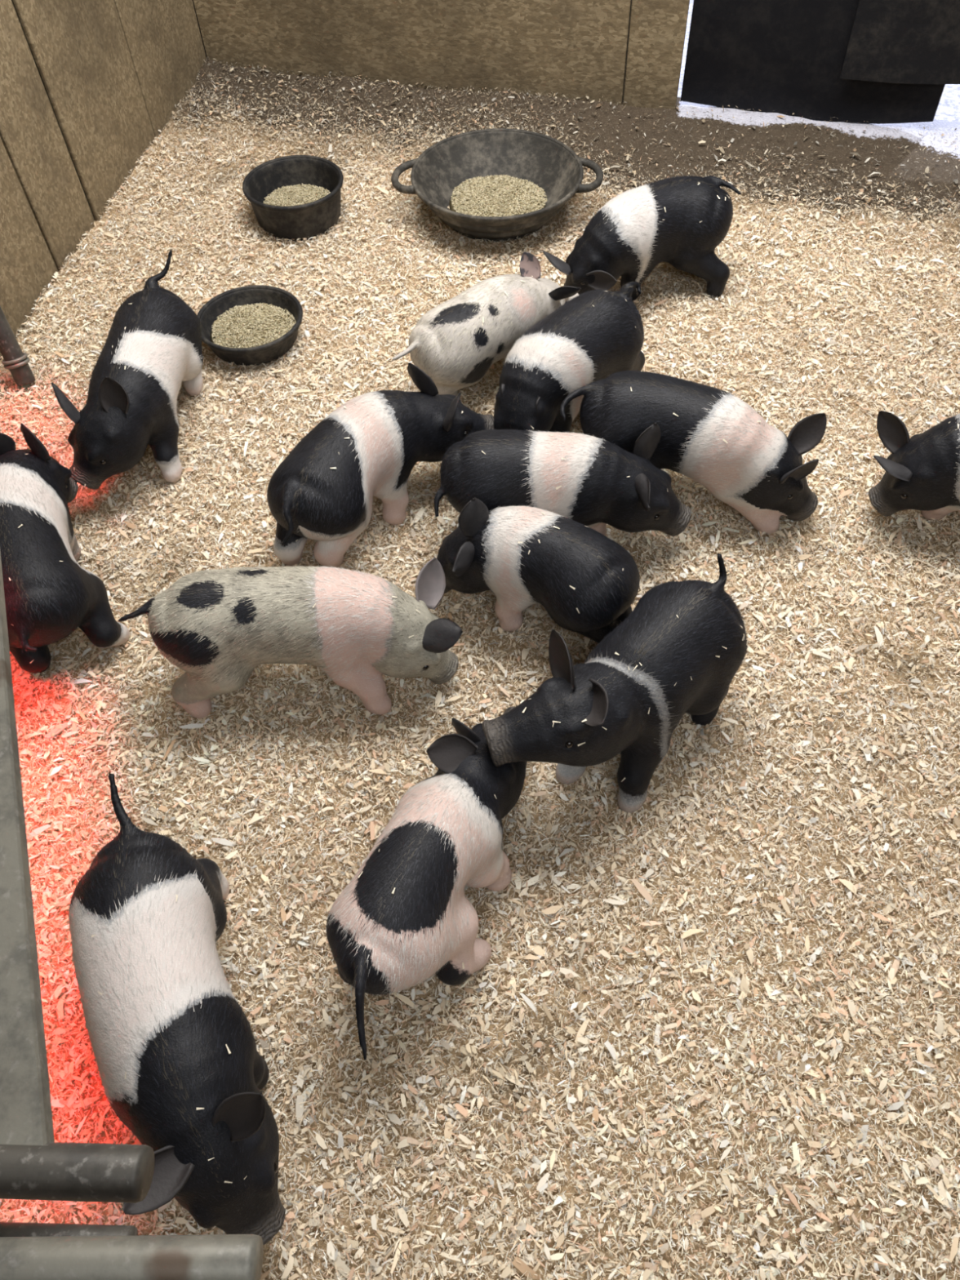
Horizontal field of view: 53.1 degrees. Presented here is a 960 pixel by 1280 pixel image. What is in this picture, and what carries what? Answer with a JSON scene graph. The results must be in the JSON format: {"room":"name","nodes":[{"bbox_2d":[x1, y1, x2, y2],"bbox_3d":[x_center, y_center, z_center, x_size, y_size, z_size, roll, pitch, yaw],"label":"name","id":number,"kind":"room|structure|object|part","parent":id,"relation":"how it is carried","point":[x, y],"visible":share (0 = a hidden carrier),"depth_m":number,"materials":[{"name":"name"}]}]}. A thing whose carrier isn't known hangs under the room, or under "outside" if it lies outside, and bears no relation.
{"room":"farm building","nodes":[
{"label":"farm building","id":0,"kind":"room"},
{"bbox_2d":[0,0,206,360],"bbox_3d":[-1.406,-1.706,1.506,0.047,3.150,3.660,6,55,7],"label":"wall","id":1,"kind":"structure","parent":0,"point":[86,86],"depth_m":2.90,"materials":[{"name":"wood"}]},
{"bbox_3d":[-1.507,-1.119,1.084,0.014,3.130,2.186,6,55,7],"label":"panel","id":2,"kind":"part","parent":1,"relation":"part of","materials":[{"name":"brown wood"}]},
{"bbox_3d":[-1.311,-2.117,1.800,0.014,3.130,0.271,6,55,7],"label":"panel","id":3,"kind":"part","parent":1,"relation":"part of","materials":[{"name":"brown wood"}]},
{"bbox_3d":[-1.242,-2.448,2.037,0.014,3.130,0.524,6,55,7],"label":"panel","id":4,"kind":"part","parent":1,"relation":"part of","materials":[{"name":"brown wood"}]},
{"bbox_3d":[-1.156,-2.897,2.360,0.014,3.130,0.566,6,55,7],"label":"panel","id":5,"kind":"part","parent":1,"relation":"part of","materials":[{"name":"brown wood"}]},
{"bbox_2d":[192,0,689,109],"bbox_3d":[-0.248,-2.980,2.386,1.876,3.150,0.046,11,55,10],"label":"wall","id":6,"kind":"structure","parent":0,"point":[628,52],"depth_m":3.45,"materials":[{"name":"wood"}]},
{"bbox_3d":[0.565,-2.814,2.235,0.189,3.130,0.014,11,55,10],"label":"panel","id":7,"kind":"part","parent":6,"relation":"part of","materials":[{"name":"brown wood"}]},
{"bbox_2d":[680,0,945,124],"bbox_3d":[1.104,-2.426,2.579,0.859,1.994,0.038,11,55,10],"label":"door curtain","id":8,"kind":"object","parent":6,"relation":"hanging from","point":[786,57],"visible":0.71,"depth_m":3.26,"materials":[{"name":"black rubber"}]},
{"bbox_2d":[840,0,959,84],"bbox_3d":[1.462,-2.363,2.418,0.592,1.830,0.032,11,55,10],"label":"door curtain","id":9,"kind":"object","parent":6,"relation":"hanging from","point":[911,42],"visible":1,"depth_m":3.08,"materials":[{"name":"rubber"}]},
{"bbox_2d":[0,57,959,1279],"bbox_3d":[0.326,-0.483,2.422,5.100,0.082,5.200,-3,54,0],"label":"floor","id":10,"kind":"structure","parent":0,"point":[890,160],"depth_m":1.98,"materials":[{"name":"wood"}]},
{"bbox_2d":[0,306,35,386],"bbox_3d":[-1.268,-0.811,2.563,0.070,0.258,0.137,-18,55,-11],"label":"post","id":11,"kind":"object","parent":10,"relation":"on","point":[15,360],"visible":1,"depth_m":2.57,"materials":[{"name":"metal"}]},
{"bbox_2d":[0,551,263,1279],"bbox_3d":[-0.726,0.413,1.291,0.584,0.892,1.233,-26,57,-16],"label":"metal railing","id":12,"kind":"object","parent":10,"relation":"on","point":[33,1166],"visible":1,"depth_m":0.96,"materials":[{"name":"grey metal"}]},
{"bbox_3d":[-0.625,0.162,1.240,0.341,0.030,0.934,-3,54,0],"label":"rail","id":13,"kind":"part","parent":12,"relation":"part of","materials":[{"name":"metal"}]},
{"bbox_2d":[196,284,302,366],"bbox_3d":[-0.646,-0.883,2.719,0.302,0.079,0.302,-3,54,0],"label":"bowl","id":14,"kind":"object","parent":10,"relation":"on","point":[208,313],"visible":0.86,"depth_m":2.72,"materials":[{"name":"black rubber"}]},
{"bbox_2d":[209,302,296,347],"bbox_3d":[-0.644,-0.883,2.715,0.247,0.036,0.246,-3,54,0],"label":"feed","id":15,"kind":"object","parent":14,"relation":"in","point":[260,324],"visible":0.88,"depth_m":2.71,"materials":[{"name":"beige food"}]},
{"bbox_2d":[242,155,343,241],"bbox_3d":[-0.589,-1.413,3.083,0.320,0.131,0.320,-3,54,0],"label":"bowl","id":16,"kind":"object","parent":10,"relation":"on","point":[313,219],"visible":0.94,"depth_m":3.06,"materials":[{"name":"black rubber"}]},
{"bbox_2d":[263,183,330,206],"bbox_3d":[-0.587,-1.407,3.089,0.237,0.035,0.237,-3,54,0],"label":"feed","id":17,"kind":"object","parent":16,"relation":"in","point":[297,194],"visible":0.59,"depth_m":3.10,"materials":[{"name":"beige food"}]},
{"bbox_2d":[0,57,959,1279],"bbox_3d":[0.318,-0.649,2.538,3.607,0.084,4.135,-3,54,0],"label":"wood shavings","id":18,"kind":"object","parent":10,"relation":"on","point":[896,1102],"visible":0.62,"depth_m":1.86},
{"bbox_2d":[0,422,129,673],"bbox_3d":[-0.972,-0.182,2.086,0.256,0.317,0.589,-21,56,-13],"label":"piglet","id":19,"kind":"object","parent":18,"relation":"on","point":[47,598],"visible":0.99,"depth_m":1.98,"materials":[{"name":"black"}]},
{"bbox_2d":[51,248,204,489],"bbox_3d":[-0.852,-0.649,2.412,0.235,0.328,0.642,2,54,4],"label":"piglet","id":20,"kind":"object","parent":18,"relation":"on","point":[126,411],"visible":1,"depth_m":2.29,"materials":[{"name":"black"}]},
{"bbox_2d":[66,773,287,1246],"bbox_3d":[-0.487,0.578,1.514,0.243,0.324,0.726,-20,56,-12],"label":"piglet","id":21,"kind":"object","parent":18,"relation":"on","point":[165,1015],"visible":0.98,"depth_m":1.38,"materials":[{"name":"black"}]},
{"bbox_2d":[118,557,462,718],"bbox_3d":[-0.368,-0.016,1.953,0.668,0.300,0.250,-3,54,0],"label":"piglet","id":22,"kind":"object","parent":18,"relation":"on","point":[216,626],"visible":1,"depth_m":1.85,"materials":[{"name":"beige"}]},
{"bbox_2d":[266,362,494,567],"bbox_3d":[-0.245,-0.408,2.221,0.257,0.320,0.646,36,63,25],"label":"piglet","id":23,"kind":"object","parent":18,"relation":"on","point":[388,432],"visible":0.98,"depth_m":2.12,"materials":[{"name":"black"}]},
{"bbox_2d":[324,706,526,1060],"bbox_3d":[-0.049,0.374,1.665,0.251,0.290,0.713,25,59,19],"label":"piglet","id":24,"kind":"object","parent":18,"relation":"on","point":[445,836],"visible":0.86,"depth_m":1.54,"materials":[{"name":"black"}]},
{"bbox_2d":[391,252,580,395],"bbox_3d":[0.020,-0.806,2.502,0.616,0.310,0.216,-34,60,-21],"label":"piglet","id":25,"kind":"object","parent":18,"relation":"on","point":[451,343],"visible":0.83,"depth_m":2.40,"materials":[{"name":"white"}]},
{"bbox_2d":[436,497,640,643],"bbox_3d":[0.101,-0.149,2.015,0.476,0.324,0.240,15,56,13],"label":"piglet","id":26,"kind":"object","parent":18,"relation":"on","point":[484,553],"visible":0.93,"depth_m":1.93,"materials":[{"name":"black"}]},
{"bbox_2d":[432,422,691,536],"bbox_3d":[0.190,-0.329,2.159,0.573,0.300,0.237,6,55,6],"label":"piglet","id":27,"kind":"object","parent":18,"relation":"on","point":[517,468],"visible":0.79,"depth_m":2.06,"materials":[{"name":"black"}]},
{"bbox_2d":[493,281,645,432],"bbox_3d":[0.215,-0.661,2.394,0.258,0.307,0.548,27,60,20],"label":"piglet","id":28,"kind":"object","parent":18,"relation":"on","point":[580,343],"visible":0.84,"depth_m":2.28,"materials":[{"name":"black"}]},
{"bbox_2d":[481,553,748,813],"bbox_3d":[0.272,0.104,1.794,0.596,0.380,0.253,-39,62,-23],"label":"piglet","id":29,"kind":"object","parent":18,"relation":"on","point":[670,649],"visible":0.99,"depth_m":1.72,"materials":[{"name":"black"}]},
{"bbox_2d":[542,174,741,301],"bbox_3d":[0.455,-1.118,2.718,0.567,0.304,0.277,-19,56,-11],"label":"piglet","id":30,"kind":"object","parent":18,"relation":"on","point":[633,233],"visible":0.96,"depth_m":2.63,"materials":[{"name":"black"}]},
{"bbox_2d":[560,369,826,534],"bbox_3d":[0.499,-0.447,2.230,0.605,0.310,0.242,20,57,16],"label":"piglet","id":31,"kind":"object","parent":18,"relation":"on","point":[760,473],"visible":0.89,"depth_m":2.13,"materials":[{"name":"black"}]},
{"bbox_2d":[868,410,959,519],"bbox_3d":[1.140,-0.380,2.151,0.521,0.314,0.241,10,55,9],"label":"piglet","id":32,"kind":"object","parent":18,"relation":"on","point":[922,470],"visible":1,"depth_m":2.11,"materials":[{"name":"black"}]},
{"bbox_2d":[391,128,603,241],"bbox_3d":[0.054,-1.420,3.047,0.539,0.144,0.539,-38,61,-23],"label":"bowl","id":33,"kind":"object","parent":10,"relation":"on","point":[544,161],"visible":0.93,"depth_m":3.10,"materials":[{"name":"grey rubber"}]},
{"bbox_3d":[-0.231,-1.454,3.013,0.097,0.033,0.188,-3,54,0],"label":"handle","id":34,"kind":"part","parent":33,"relation":"part of","materials":[{"name":"grey rubber"}]},
{"bbox_2d":[448,174,546,216],"bbox_3d":[0.057,-1.406,3.062,0.314,0.036,0.314,-3,54,0],"label":"feed","id":35,"kind":"object","parent":33,"relation":"in","point":[504,195],"visible":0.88,"depth_m":3.06,"materials":[{"name":"beige food"}]},
{"bbox_3d":[0.336,-1.451,2.990,0.097,0.032,0.188,-3,54,0],"label":"handle","id":36,"kind":"part","parent":33,"relation":"part of","materials":[{"name":"grey rubber"}]},
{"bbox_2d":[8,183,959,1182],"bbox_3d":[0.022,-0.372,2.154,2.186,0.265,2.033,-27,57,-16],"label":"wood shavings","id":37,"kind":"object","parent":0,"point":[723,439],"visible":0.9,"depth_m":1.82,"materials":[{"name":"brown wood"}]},
{"label":"outside","id":38,"kind":"structure","parent":0,"visible":0},
{"bbox_2d":[677,0,959,121],"bbox_3d":[0.696,-5.894,6.410,26.000,0.001,35.000,-3,54,0],"label":"ground","id":39,"kind":"structure","parent":38,"point":[948,107],"depth_m":3.56,"materials":[{"name":"white"}]}
]}

